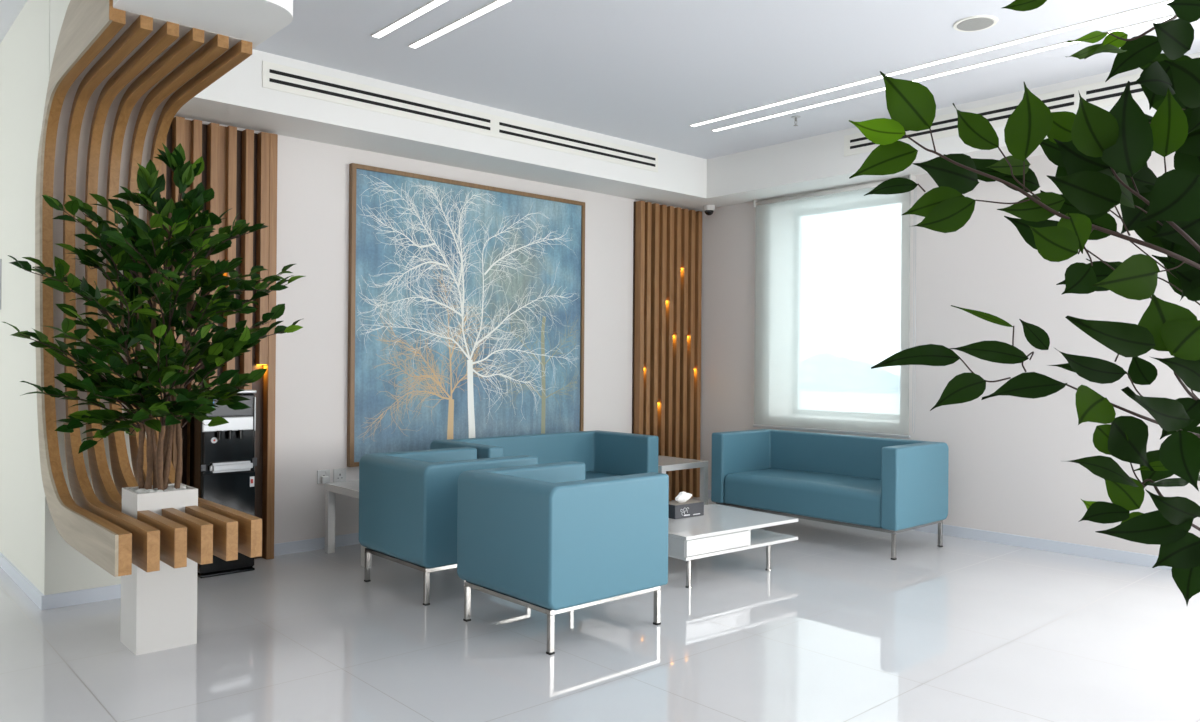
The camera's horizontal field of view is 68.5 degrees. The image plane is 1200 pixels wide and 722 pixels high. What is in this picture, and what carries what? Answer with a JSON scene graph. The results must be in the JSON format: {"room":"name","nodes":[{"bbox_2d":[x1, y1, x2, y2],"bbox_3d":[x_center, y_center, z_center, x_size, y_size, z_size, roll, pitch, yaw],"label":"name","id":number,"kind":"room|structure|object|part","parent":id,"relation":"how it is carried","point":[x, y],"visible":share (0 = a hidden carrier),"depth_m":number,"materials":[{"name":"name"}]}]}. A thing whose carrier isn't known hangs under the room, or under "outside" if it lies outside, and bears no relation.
{"room":"waiting room","nodes":[
{"label":"waiting room","id":0,"kind":"room"},
{"bbox_2d":[0,0,15,26],"bbox_3d":[-2.940,-2.041,1.375,4.255,0.120,13.600,1,0,-42],"label":"ceiling","id":1,"kind":"structure","parent":0,"point":[5,5],"depth_m":4.95,"materials":[{"name":"white paint"}]},
{"bbox_2d":[0,0,26,42],"bbox_3d":[-4.146,-2.042,6.277,0.530,0.120,4.710,1,0,-42],"label":"pier","id":2,"kind":"object","parent":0,"point":[18,5],"depth_m":5.08,"materials":[{"name":"white paint"}]},
{"bbox_2d":[0,0,145,594],"bbox_3d":[-4.080,-0.377,6.221,0.485,3.210,4.495,1,0,-42],"label":"wall","id":3,"kind":"structure","parent":0,"point":[30,539],"depth_m":4.85,"materials":[{"name":"white paint"}]},
{"bbox_2d":[0,259,1,309],"bbox_3d":[-3.775,-0.471,5.509,0.018,0.310,0.300,1,0,-42],"label":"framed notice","id":4,"kind":"object","parent":3,"relation":"attached to","point":[0,259],"visible":1,"depth_m":5.40,"materials":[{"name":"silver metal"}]},
{"bbox_2d":[0,552,120,609],"bbox_3d":[-4.088,1.193,6.213,0.513,0.070,4.509,1,0,-42],"label":"baseboard","id":5,"kind":"object","parent":3,"relation":"attached to","point":[51,601],"visible":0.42,"depth_m":4.52,"materials":[{"name":"white paint"}]},
{"bbox_2d":[35,0,261,576],"bbox_3d":[-2.071,-0.408,3.953,0.536,2.383,1.547,1,0,-42],"label":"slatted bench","id":6,"kind":"object","parent":3,"relation":"attached to","point":[119,79],"visible":0.75,"depth_m":4.13,"materials":[{"name":"brown wood"}]},
{"bbox_3d":[-2.265,-0.410,3.778,0.012,2.383,1.547,1,0,-42],"label":"panel","id":7,"kind":"part","parent":6,"relation":"part of","materials":[{"name":"brown wood"}]},
{"bbox_2d":[50,0,292,71],"bbox_3d":[-1.941,-1.560,3.855,0.556,0.457,1.855,1,0,-42],"label":"ceiling","id":8,"kind":"structure","parent":3,"relation":"attached to","point":[254,21],"depth_m":3.40,"materials":[{"name":"white paint"}]},
{"bbox_2d":[174,116,689,543],"bbox_3d":[-0.966,-0.101,6.770,4.875,2.710,0.200,1,0,-42],"label":"wall","id":9,"kind":"structure","parent":0,"point":[312,176],"depth_m":5.88,"materials":[{"name":"white paint"}]},
{"bbox_2d":[159,116,277,559],"bbox_3d":[-2.368,-0.095,5.311,0.819,2.670,0.085,1,0,-42],"label":"wall panel","id":10,"kind":"object","parent":9,"relation":"attached to","point":[240,167],"visible":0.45,"depth_m":5.46,"materials":[{"name":"brown wood"}]},
{"bbox_2d":[274,533,359,555],"bbox_3d":[-0.901,1.217,6.692,3.224,0.075,0.014,1,0,-42],"label":"baseboard","id":11,"kind":"structure","parent":9,"relation":"attached to","point":[284,548],"depth_m":5.78,"materials":[{"name":"white paint"}]},
{"bbox_2d":[317,469,329,483],"bbox_3d":[-1.832,0.767,5.847,0.090,0.090,0.014,1,0,-42],"label":"wall socket","id":12,"kind":"object","parent":9,"relation":"attached to","point":[320,473],"visible":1,"depth_m":5.83,"materials":[{"name":"white paint"}]},
{"bbox_2d":[321,476,328,489],"bbox_3d":[-1.818,1.000,5.833,0.055,0.477,0.034,1,0,-42],"label":"plug","id":13,"kind":"object","parent":9,"relation":"attached to","point":[324,479],"visible":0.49,"depth_m":5.82,"materials":[{"name":"white paint"}]},
{"bbox_2d":[333,468,345,481],"bbox_3d":[-1.748,0.768,5.924,0.090,0.090,0.014,1,0,-42],"label":"wall socket","id":14,"kind":"object","parent":9,"relation":"attached to","point":[339,475],"visible":0.88,"depth_m":5.92,"materials":[{"name":"white paint"}]},
{"bbox_2d":[175,49,736,210],"bbox_3d":[-0.792,-1.755,6.594,4.875,0.640,0.680,1,0,-42],"label":"ceiling soffit","id":15,"kind":"structure","parent":9,"relation":"attached to","point":[238,98],"depth_m":5.96,"materials":[{"name":"white paint"}]},
{"bbox_2d":[262,61,657,171],"bbox_3d":[-0.734,-1.645,6.182,3.270,0.153,0.009,1,0,-42],"label":"air vent","id":16,"kind":"object","parent":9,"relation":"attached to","point":[278,77],"visible":1,"depth_m":5.89,"materials":[{"name":"white metal"}]},
{"bbox_2d":[347,163,584,466],"bbox_3d":[-0.917,-0.302,6.648,2.082,2.048,0.045,1,0,-42],"label":"framed painting","id":17,"kind":"object","parent":9,"relation":"attached to","point":[466,301],"visible":1,"depth_m":6.52,"materials":[{"name":"brown wood"}]},
{"bbox_2d":[632,201,701,500],"bbox_3d":[0.620,-0.066,8.012,0.825,2.670,0.085,1,0,-42],"label":"wall panel","id":18,"kind":"object","parent":9,"relation":"attached to","point":[667,240],"visible":0.78,"depth_m":7.98,"materials":[{"name":"brown wood"}]},
{"bbox_2d":[0,497,1199,721],"bbox_3d":[-0.795,1.309,3.333,10.110,0.120,13.600,1,0,-42],"label":"floor","id":19,"kind":"structure","parent":0,"point":[838,629],"depth_m":3.85,"materials":[{"name":"tile"}]},
{"bbox_2d":[120,483,197,655],"bbox_3d":[-1.943,0.898,3.887,0.244,0.687,0.246,1,0,-42],"label":"planter","id":20,"kind":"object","parent":19,"relation":"on","point":[159,608],"depth_m":3.80,"materials":[{"name":"white"}]},
{"bbox_2d":[3,143,304,490],"bbox_3d":[-1.897,-0.182,3.893,0.913,1.562,1.181,0,0,13],"label":"potted tree","id":21,"kind":"object","parent":20,"relation":"in","point":[137,251],"visible":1,"depth_m":3.75,"materials":[{"name":"green plant"}]},
{"bbox_3d":[-2.020,0.148,3.832,0.059,0.899,0.132,0,0,30],"label":"stem","id":22,"kind":"part","parent":21,"relation":"part of","materials":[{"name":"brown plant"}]},
{"bbox_3d":[-1.988,0.048,3.843,0.078,1.097,0.056,0,0,-15],"label":"stem","id":23,"kind":"part","parent":21,"relation":"part of","materials":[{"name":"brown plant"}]},
{"bbox_3d":[-1.974,-0.051,3.899,0.049,1.297,0.067,0,0,9],"label":"stem","id":24,"kind":"part","parent":21,"relation":"part of","materials":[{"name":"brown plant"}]},
{"bbox_3d":[-1.904,-0.026,3.863,0.045,1.247,0.071,0,0,25],"label":"stem","id":25,"kind":"part","parent":21,"relation":"part of","materials":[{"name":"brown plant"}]},
{"bbox_3d":[-1.906,-0.075,3.913,0.052,1.347,0.073,0,0,23],"label":"stem","id":26,"kind":"part","parent":21,"relation":"part of","materials":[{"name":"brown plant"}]},
{"bbox_3d":[-1.908,0.124,3.987,0.136,0.947,0.056,1,0,-42],"label":"stem","id":27,"kind":"part","parent":21,"relation":"part of","materials":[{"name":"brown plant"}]},
{"bbox_3d":[-1.852,0.025,3.930,0.079,1.147,0.048,1,0,-24],"label":"stem","id":28,"kind":"part","parent":21,"relation":"part of","materials":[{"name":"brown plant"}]},
{"bbox_2d":[190,389,256,577],"bbox_3d":[-2.217,0.706,5.195,0.318,1.070,0.265,1,0,-42],"label":"water dispenser","id":29,"kind":"object","parent":19,"relation":"on","point":[223,461],"visible":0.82,"depth_m":5.12,"materials":[{"name":"black plastic"}]},
{"bbox_2d":[217,431,221,439],"bbox_3d":[-2.191,0.426,5.072,0.028,0.050,0.028,1,0,-42],"label":"tap","id":30,"kind":"object","parent":29,"relation":"on","point":[219,433],"depth_m":5.06,"materials":[{"name":"black plastic"}]},
{"bbox_3d":[-2.157,0.932,5.128,0.298,0.560,0.009,1,0,-42],"label":"door","id":31,"kind":"part","parent":29,"relation":"part of","materials":[{"name":"black plastic"}]},
{"bbox_2d":[227,430,231,438],"bbox_3d":[-2.146,0.427,5.113,0.028,0.050,0.028,1,0,-42],"label":"tap","id":32,"kind":"object","parent":29,"relation":"on","point":[229,432],"depth_m":5.10,"materials":[{"name":"black plastic"}]},
{"bbox_3d":[-2.155,0.262,5.128,0.265,0.120,0.007,1,0,-42],"label":"control panel","id":33,"kind":"part","parent":29,"relation":"part of","materials":[{"name":"grey plastic"}]},
{"bbox_2d":[209,461,252,472],"bbox_3d":[-2.138,0.614,5.117,0.240,0.055,0.045,1,0,-42],"label":"drip tray","id":34,"kind":"object","parent":29,"relation":"on","point":[214,466],"depth_m":5.11,"materials":[{"name":"silver metal"}]},
{"bbox_2d":[238,430,242,438],"bbox_3d":[-2.102,0.427,5.153,0.028,0.050,0.028,1,0,-42],"label":"tap","id":35,"kind":"object","parent":29,"relation":"on","point":[240,432],"depth_m":5.14,"materials":[{"name":"black plastic"}]},
{"bbox_3d":[-2.046,0.313,5.226,0.008,0.200,0.011,1,0,-42],"label":"rail","id":36,"kind":"part","parent":29,"relation":"part of","materials":[{"name":"silver metal"}]},
{"bbox_2d":[325,480,371,567],"bbox_3d":[-1.402,1.023,5.715,0.550,0.452,0.550,1,0,-42],"label":"side table","id":37,"kind":"object","parent":19,"relation":"on","point":[348,488],"visible":0.29,"depth_m":5.70,"materials":[{"name":"white paint"}]},
{"bbox_3d":[-1.755,1.044,5.732,0.050,0.404,0.050,1,0,-42],"label":"leg","id":38,"kind":"part","parent":37,"relation":"part of","materials":[{"name":"white paint"}]},
{"bbox_3d":[-1.420,1.046,5.362,0.050,0.404,0.050,1,0,-42],"label":"leg","id":39,"kind":"part","parent":37,"relation":"part of","materials":[{"name":"white paint"}]},
{"bbox_2d":[359,447,537,605],"bbox_3d":[-0.859,0.892,4.978,0.735,0.720,0.720,1,0,-42],"label":"armchair","id":40,"kind":"object","parent":19,"relation":"on","point":[408,500],"visible":0.61,"depth_m":4.64,"materials":[{"name":"blue"}]},
{"bbox_3d":[-1.317,1.160,4.995,0.025,0.161,0.025,1,0,-42],"label":"leg","id":41,"kind":"part","parent":40,"relation":"part of","materials":[{"name":"silver metal"}]},
{"bbox_3d":[-0.861,1.073,4.978,0.675,0.021,0.660,1,0,-42],"label":"frame","id":42,"kind":"part","parent":40,"relation":"part of","materials":[{"name":"silver metal"}]},
{"bbox_3d":[-1.061,0.795,5.203,0.735,0.530,0.114,1,0,-42],"label":"arm","id":43,"kind":"part","parent":40,"relation":"part of","materials":[{"name":"blue leather"}]},
{"bbox_3d":[-0.863,0.797,4.974,0.722,0.530,0.491,1,0,-42],"label":"backrest","id":44,"kind":"part","parent":40,"relation":"part of","materials":[{"name":"blue leather"}]},
{"bbox_3d":[-0.889,1.162,4.522,0.025,0.161,0.025,1,0,-42],"label":"leg","id":45,"kind":"part","parent":40,"relation":"part of","materials":[{"name":"silver metal"}]},
{"bbox_3d":[-0.655,0.798,4.753,0.735,0.530,0.114,1,0,-42],"label":"arm","id":46,"kind":"part","parent":40,"relation":"part of","materials":[{"name":"blue leather"}]},
{"bbox_2d":[430,430,657,479],"bbox_3d":[-0.361,0.898,6.176,1.500,0.720,0.700,1,0,-42],"label":"sofa","id":47,"kind":"object","parent":19,"relation":"on","point":[604,454],"visible":0.26,"depth_m":6.48,"materials":[{"name":"blue"}]},
{"bbox_3d":[-0.875,0.798,5.712,0.114,0.530,0.700,1,0,-42],"label":"arm","id":48,"kind":"part","parent":47,"relation":"part of","materials":[{"name":"blue"}]},
{"bbox_3d":[-0.331,0.949,6.141,1.266,0.237,0.583,1,0,-42],"label":"seat","id":49,"kind":"part","parent":47,"relation":"part of","materials":[{"name":"blue"}]},
{"bbox_3d":[0.153,0.808,6.641,0.114,0.530,0.700,1,0,-42],"label":"arm","id":50,"kind":"part","parent":47,"relation":"part of","materials":[{"name":"blue"}]},
{"bbox_2d":[457,461,668,654],"bbox_3d":[-0.181,0.896,4.236,0.735,0.720,0.720,1,0,-42],"label":"armchair","id":51,"kind":"object","parent":19,"relation":"on","point":[548,539],"visible":1,"depth_m":3.97,"materials":[{"name":"blue"}]},
{"bbox_3d":[-0.640,1.164,4.253,0.025,0.161,0.025,1,0,-42],"label":"leg","id":52,"kind":"part","parent":51,"relation":"part of","materials":[{"name":"silver metal"}]},
{"bbox_3d":[-0.384,0.800,4.460,0.735,0.530,0.114,1,0,-42],"label":"arm","id":53,"kind":"part","parent":51,"relation":"part of","materials":[{"name":"blue"}]},
{"bbox_3d":[-0.186,0.801,4.231,0.722,0.530,0.491,1,0,-42],"label":"backrest","id":54,"kind":"part","parent":51,"relation":"part of","materials":[{"name":"blue"}]},
{"bbox_3d":[-0.212,1.166,3.780,0.025,0.161,0.025,1,0,-42],"label":"leg","id":55,"kind":"part","parent":51,"relation":"part of","materials":[{"name":"silver metal"}]},
{"bbox_3d":[-0.183,1.077,4.236,0.675,0.021,0.660,1,0,-42],"label":"frame","id":56,"kind":"part","parent":51,"relation":"part of","materials":[{"name":"silver metal"}]},
{"bbox_3d":[0.022,0.802,4.011,0.735,0.530,0.114,1,0,-42],"label":"arm","id":57,"kind":"part","parent":51,"relation":"part of","materials":[{"name":"blue"}]},
{"bbox_3d":[0.273,1.171,4.218,0.025,0.161,0.025,1,0,-42],"label":"leg","id":58,"kind":"part","parent":51,"relation":"part of","materials":[{"name":"silver metal"}]},
{"bbox_2d":[658,455,707,504],"bbox_3d":[0.498,1.040,7.230,0.550,0.452,0.550,1,0,-42],"label":"side table","id":59,"kind":"object","parent":19,"relation":"on","point":[665,463],"visible":0.5,"depth_m":7.18,"materials":[{"name":"white paint"}]},
{"bbox_3d":[0.851,1.067,7.212,0.050,0.404,0.050,1,0,-42],"label":"leg","id":60,"kind":"part","parent":59,"relation":"part of","materials":[{"name":"white paint"}]},
{"bbox_2d":[668,504,797,587],"bbox_3d":[0.627,1.116,5.412,0.970,0.297,0.700,1,0,-39],"label":"coffee table","id":61,"kind":"object","parent":19,"relation":"on","point":[722,529],"visible":0.77,"depth_m":5.16,"materials":[{"name":"white paint"}]},
{"bbox_2d":[668,491,703,518],"bbox_3d":[0.515,0.890,5.504,0.250,0.152,0.133,1,0,-39],"label":"tissue box","id":62,"kind":"object","parent":61,"relation":"on","point":[683,507],"visible":0.98,"depth_m":5.46,"materials":[{"name":"grey cardboard"}]},
{"bbox_2d":[669,499,700,504],"bbox_3d":[0.515,0.882,5.505,0.236,0.001,0.116,1,0,-39],"label":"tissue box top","id":63,"kind":"object","parent":62,"relation":"on","point":[678,501],"depth_m":5.48,"materials":[{"name":"beige"}]},
{"bbox_3d":[0.494,1.177,4.917,0.027,0.159,0.027,1,0,-39],"label":"leg","id":64,"kind":"part","parent":61,"relation":"part of","materials":[{"name":"silver metal"}]},
{"bbox_3d":[0.668,1.033,5.003,0.508,0.087,0.014,1,0,-39],"label":"drawer","id":65,"kind":"part","parent":61,"relation":"part of","materials":[{"name":"white paint"}]},
{"bbox_2d":[668,529,797,560],"bbox_3d":[0.628,1.090,5.412,0.970,0.019,0.700,1,0,-39],"label":"shelf","id":66,"kind":"object","parent":61,"relation":"attached to","point":[759,538],"depth_m":5.15,"materials":[{"name":"white paint"}]},
{"bbox_3d":[1.022,1.182,5.346,0.027,0.159,0.027,1,0,-39],"label":"leg","id":67,"kind":"part","parent":61,"relation":"part of","materials":[{"name":"silver metal"}]},
{"bbox_2d":[711,429,948,559],"bbox_3d":[1.626,0.914,6.416,0.700,0.720,1.550,1,0,-42],"label":"sofa","id":68,"kind":"object","parent":19,"relation":"on","point":[893,486],"visible":0.97,"depth_m":6.27,"materials":[{"name":"blue leather"}]},
{"bbox_3d":[1.145,0.816,6.948,0.700,0.530,0.114,1,0,-42],"label":"arm","id":69,"kind":"part","parent":68,"relation":"part of","materials":[{"name":"blue"}]},
{"bbox_3d":[1.591,0.965,6.384,0.583,0.237,1.316,1,0,-42],"label":"seat","id":70,"kind":"part","parent":68,"relation":"part of","materials":[{"name":"blue leather"}]},
{"bbox_3d":[1.632,0.819,6.420,0.686,0.530,1.321,1,0,-42],"label":"backrest","id":71,"kind":"part","parent":68,"relation":"part of","materials":[{"name":"blue"}]},
{"bbox_3d":[1.624,1.095,6.415,0.640,0.021,1.490,1,0,-42],"label":"frame","id":72,"kind":"part","parent":68,"relation":"part of","materials":[{"name":"silver metal"}]},
{"bbox_3d":[1.887,1.186,5.663,0.025,0.161,0.025,1,0,-42],"label":"leg","id":73,"kind":"part","parent":68,"relation":"part of","materials":[{"name":"silver metal"}]},
{"bbox_3d":[2.108,0.822,5.883,0.700,0.530,0.114,1,0,-42],"label":"arm","id":74,"kind":"part","parent":68,"relation":"part of","materials":[{"name":"blue leather"}]},
{"bbox_3d":[2.345,1.191,6.078,0.025,0.161,0.025,1,0,-42],"label":"leg","id":75,"kind":"part","parent":68,"relation":"part of","materials":[{"name":"silver metal"}]},
{"bbox_2d":[849,0,1199,604],"bbox_3d":[0.869,0.259,1.044,1.108,2.000,0.696,0,0,16],"label":"potted tree","id":76,"kind":"object","parent":19,"relation":"on","point":[1101,156],"visible":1,"depth_m":0.87,"materials":[{"name":"green plant"}]},
{"bbox_2d":[253,0,1199,158],"bbox_3d":[2.377,-1.906,3.008,5.825,0.300,8.890,1,0,-42],"label":"ceiling","id":77,"kind":"structure","parent":0,"point":[639,71],"depth_m":5.07,"materials":[{"name":"white paint"}]},
{"bbox_2d":[371,0,448,38],"bbox_3d":[0.520,-1.768,2.900,0.050,0.006,5.228,1,0,-42],"label":"recessed light","id":78,"kind":"object","parent":77,"relation":"in","point":[433,4],"visible":1,"depth_m":4.57,"materials":[{"name":"white plastic"}]},
{"bbox_2d":[408,0,511,48],"bbox_3d":[0.688,-1.766,3.052,0.050,0.006,5.228,1,0,-42],"label":"recessed light","id":79,"kind":"object","parent":77,"relation":"in","point":[495,4],"visible":1,"depth_m":4.62,"materials":[{"name":"white plastic"}]},
{"bbox_2d":[791,115,800,125],"bbox_3d":[1.410,-1.727,6.347,0.067,0.062,0.067,1,0,-42],"label":"sprinkler","id":80,"kind":"object","parent":77,"relation":"attached to","point":[795,117],"visible":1,"depth_m":6.34,"materials":[{"name":"silver metal"}]},
{"bbox_2d":[711,87,884,131],"bbox_3d":[1.346,-1.756,6.193,0.067,0.006,1.452,1,0,-42],"label":"recessed light","id":81,"kind":"object","parent":77,"relation":"in","point":[882,88],"depth_m":6.12,"materials":[{"name":"white plastic"}]},
{"bbox_2d":[690,0,1172,126],"bbox_3d":[2.447,-1.750,4.656,0.050,0.006,5.248,1,0,-42],"label":"recessed light","id":82,"kind":"object","parent":77,"relation":"in","point":[1160,4],"visible":1,"depth_m":5.08,"materials":[{"name":"white plastic"}]},
{"bbox_2d":[953,15,997,31],"bbox_3d":[1.951,-1.752,4.585,0.216,0.008,0.216,1,0,-42],"label":"ceiling speaker","id":83,"kind":"object","parent":77,"relation":"attached to","point":[978,22],"visible":1,"depth_m":4.57,"materials":[{"name":"white plastic"}]},
{"bbox_2d":[957,18,993,30],"bbox_3d":[1.951,-1.749,4.585,0.180,0.002,0.180,1,0,-42],"label":"grille","id":84,"kind":"object","parent":83,"relation":"attached to","point":[965,24],"depth_m":4.58,"materials":[{"name":"white metal"}]},
{"bbox_2d":[909,38,1079,81],"bbox_3d":[2.283,-1.750,5.157,0.067,0.006,0.982,1,0,-42],"label":"recessed light","id":85,"kind":"object","parent":77,"relation":"in","point":[1013,56],"depth_m":5.14,"materials":[{"name":"white plastic"}]},
{"bbox_2d":[1106,14,1175,35],"bbox_3d":[2.804,-1.747,4.581,0.066,0.006,0.336,1,0,-42],"label":"recessed light","id":86,"kind":"object","parent":77,"relation":"in","point":[1123,29],"depth_m":4.57,"materials":[{"name":"white plastic"}]},
{"bbox_2d":[700,151,1199,555],"bbox_3d":[4.072,-0.064,5.144,0.420,2.710,9.370,1,0,-42],"label":"wall","id":87,"kind":"structure","parent":0,"point":[1010,471],"depth_m":6.33,"materials":[{"name":"white paint"}]},
{"bbox_2d":[703,205,714,214],"bbox_3d":[0.998,-1.375,8.066,0.111,0.087,0.111,1,0,-42],"label":"dome camera","id":88,"kind":"object","parent":87,"relation":"attached to","point":[709,209],"visible":1,"depth_m":8.03,"materials":[{"name":"white plastic"}]},
{"bbox_2d":[753,174,915,437],"bbox_3d":[1.875,-0.414,7.210,0.070,1.993,1.538,1,0,-42],"label":"window frame","id":89,"kind":"structure","parent":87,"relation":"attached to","point":[756,203],"depth_m":7.46,"materials":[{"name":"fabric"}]},
{"bbox_3d":[1.380,-0.386,7.788,0.028,1.930,0.017,1,0,-42],"label":"blind trim","id":90,"kind":"part","parent":89,"relation":"part of","materials":[{"name":"white plastic"}]},
{"bbox_3d":[1.846,0.571,7.212,0.020,0.022,1.480,1,0,-42],"label":"rail","id":91,"kind":"part","parent":89,"relation":"part of","materials":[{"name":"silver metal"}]},
{"bbox_3d":[2.365,-0.409,6.633,0.004,1.912,0.023,1,0,-42],"label":"pull chain","id":92,"kind":"part","parent":89,"relation":"part of","materials":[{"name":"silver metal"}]},
{"bbox_2d":[793,196,901,419],"bbox_3d":[2.183,-0.430,7.498,0.050,1.820,1.240,1,0,-42],"label":"window","id":93,"kind":"structure","parent":87,"relation":"in","point":[797,409],"depth_m":7.91,"materials":[{"name":"white plastic"}]},
{"bbox_2d":[844,132,878,156],"bbox_3d":[1.947,-1.623,6.564,0.009,0.157,0.285,1,0,-42],"label":"air vent","id":94,"kind":"object","parent":87,"relation":"attached to","point":[857,143],"depth_m":6.59,"materials":[{"name":"white metal"}]},
{"bbox_2d":[898,112,958,143],"bbox_3d":[2.297,-1.621,6.176,0.009,0.157,0.444,1,0,-42],"label":"air vent","id":95,"kind":"object","parent":87,"relation":"attached to","point":[946,125],"depth_m":6.12,"materials":[{"name":"white metal"}]},
{"bbox_2d":[708,490,1171,569],"bbox_3d":[3.968,1.253,4.922,0.014,0.075,9.170,1,0,-42],"label":"baseboard","id":96,"kind":"structure","parent":87,"relation":"attached to","point":[1146,560],"depth_m":5.95,"materials":[{"name":"white paint"}]},
{"bbox_2d":[707,52,1199,203],"bbox_3d":[4.224,-1.568,4.679,0.840,0.340,8.890,1,0,-42],"label":"ceiling soffit","id":97,"kind":"structure","parent":87,"relation":"attached to","point":[814,163],"depth_m":6.91,"materials":[{"name":"white paint"}]},
{"bbox_2d":[963,98,1022,127],"bbox_3d":[2.600,-1.619,5.842,0.009,0.157,0.390,1,0,-42],"label":"air vent","id":98,"kind":"object","parent":87,"relation":"attached to","point":[998,114],"depth_m":5.81,"materials":[{"name":"white metal"}]},
{"bbox_2d":[1035,73,1146,112],"bbox_3d":[2.996,-1.617,5.404,0.009,0.157,0.628,1,0,-42],"label":"air vent","id":99,"kind":"object","parent":87,"relation":"attached to","point":[1104,93],"depth_m":5.38,"materials":[{"name":"white metal"}]},
{"label":"outside","id":100,"kind":"structure","parent":0,"visible":0},
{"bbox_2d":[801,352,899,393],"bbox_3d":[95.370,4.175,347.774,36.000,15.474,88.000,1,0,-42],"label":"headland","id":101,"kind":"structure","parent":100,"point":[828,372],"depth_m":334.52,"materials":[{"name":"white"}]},
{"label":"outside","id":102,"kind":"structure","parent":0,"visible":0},
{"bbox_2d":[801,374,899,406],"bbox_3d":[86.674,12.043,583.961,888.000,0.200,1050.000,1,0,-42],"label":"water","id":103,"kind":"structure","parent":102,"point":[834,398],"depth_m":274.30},
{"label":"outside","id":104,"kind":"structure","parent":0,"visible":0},
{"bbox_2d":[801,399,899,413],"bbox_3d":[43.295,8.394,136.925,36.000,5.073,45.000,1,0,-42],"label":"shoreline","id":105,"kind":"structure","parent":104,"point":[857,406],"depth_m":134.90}
]}

